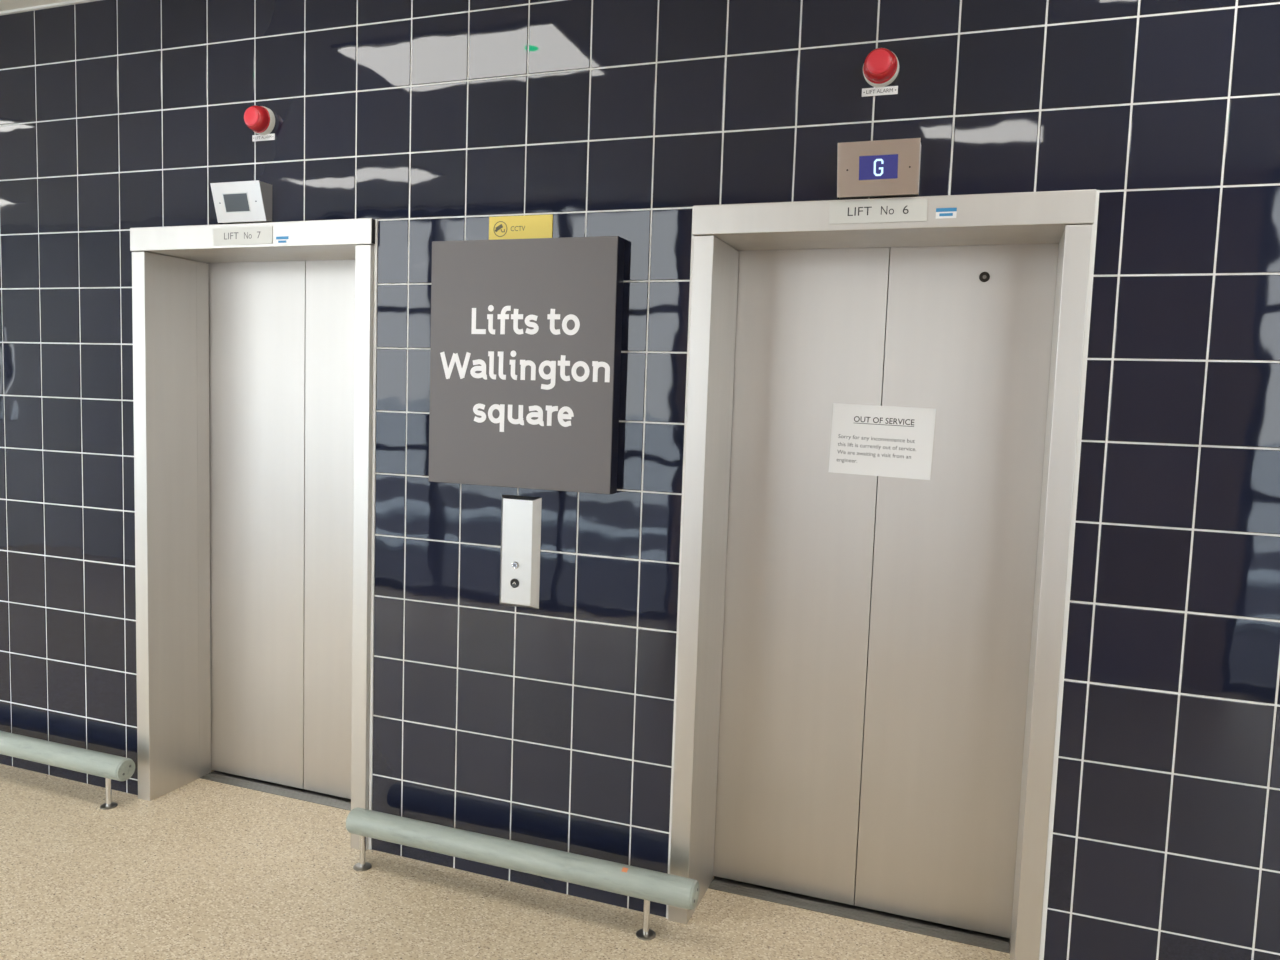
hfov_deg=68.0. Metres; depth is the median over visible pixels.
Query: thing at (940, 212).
sticker
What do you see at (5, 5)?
ceiling
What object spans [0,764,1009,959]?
floor
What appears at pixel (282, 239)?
sticker
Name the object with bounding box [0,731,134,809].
rail
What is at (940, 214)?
print
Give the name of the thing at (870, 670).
elevator
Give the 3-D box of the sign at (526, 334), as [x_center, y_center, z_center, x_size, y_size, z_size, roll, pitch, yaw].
[-0.357,-0.350,2.883,0.620,0.747,0.056,4,5,20]
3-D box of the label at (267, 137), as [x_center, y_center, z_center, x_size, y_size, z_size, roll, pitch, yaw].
[-1.267,-1.152,3.191,0.092,0.020,0.003,4,5,20]
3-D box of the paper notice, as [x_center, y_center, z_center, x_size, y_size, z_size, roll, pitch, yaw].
[0.721,-0.116,2.834,0.303,0.217,0.002,4,5,20]
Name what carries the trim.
attached to the wall
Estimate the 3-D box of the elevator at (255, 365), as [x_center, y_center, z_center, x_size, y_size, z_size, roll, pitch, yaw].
[-1.316,0.178,3.474,1.042,2.132,0.358,4,5,20]
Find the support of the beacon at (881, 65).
attached to the wall
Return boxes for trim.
[0,0,99,15]
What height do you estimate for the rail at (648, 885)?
0.194 m
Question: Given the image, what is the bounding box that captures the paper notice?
[828,403,935,479]
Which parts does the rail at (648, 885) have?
leg, leg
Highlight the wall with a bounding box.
[0,0,1279,959]
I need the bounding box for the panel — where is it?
[500,495,541,608]
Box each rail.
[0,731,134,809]
[346,807,698,940]
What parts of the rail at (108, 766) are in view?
leg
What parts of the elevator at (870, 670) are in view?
door post, door, sill, door, door post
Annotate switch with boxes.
[512,561,518,568]
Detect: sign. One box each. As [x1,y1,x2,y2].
[429,236,624,493]
[489,214,552,239]
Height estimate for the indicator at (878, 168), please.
0.134 m
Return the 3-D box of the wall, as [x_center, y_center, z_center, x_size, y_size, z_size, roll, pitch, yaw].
[-1.210,-0.234,3.419,13.400,2.930,0.341,4,5,20]
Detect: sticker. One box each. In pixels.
[276,236,288,244]
[936,208,956,218]
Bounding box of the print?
[939,213,952,215]
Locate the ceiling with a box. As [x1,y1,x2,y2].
[0,0,71,11]
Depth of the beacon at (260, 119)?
3.14 m
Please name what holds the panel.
attached to the wall
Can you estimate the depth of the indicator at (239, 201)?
3.19 m
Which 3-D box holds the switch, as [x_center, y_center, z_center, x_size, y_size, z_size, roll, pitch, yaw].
[-0.388,0.265,2.945,0.023,0.023,0.004,4,5,20]
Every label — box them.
[252,133,274,141]
[862,86,897,96]
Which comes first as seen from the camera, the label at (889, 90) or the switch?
the label at (889, 90)
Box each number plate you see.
[213,226,272,244]
[829,198,927,223]
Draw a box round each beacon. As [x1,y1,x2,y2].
[244,105,274,134]
[863,48,898,86]
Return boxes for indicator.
[210,180,271,223]
[837,138,920,198]
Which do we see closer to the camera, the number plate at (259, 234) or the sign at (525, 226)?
the sign at (525, 226)
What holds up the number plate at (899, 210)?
attached to the elevator at (870, 670)
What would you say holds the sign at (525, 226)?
attached to the wall

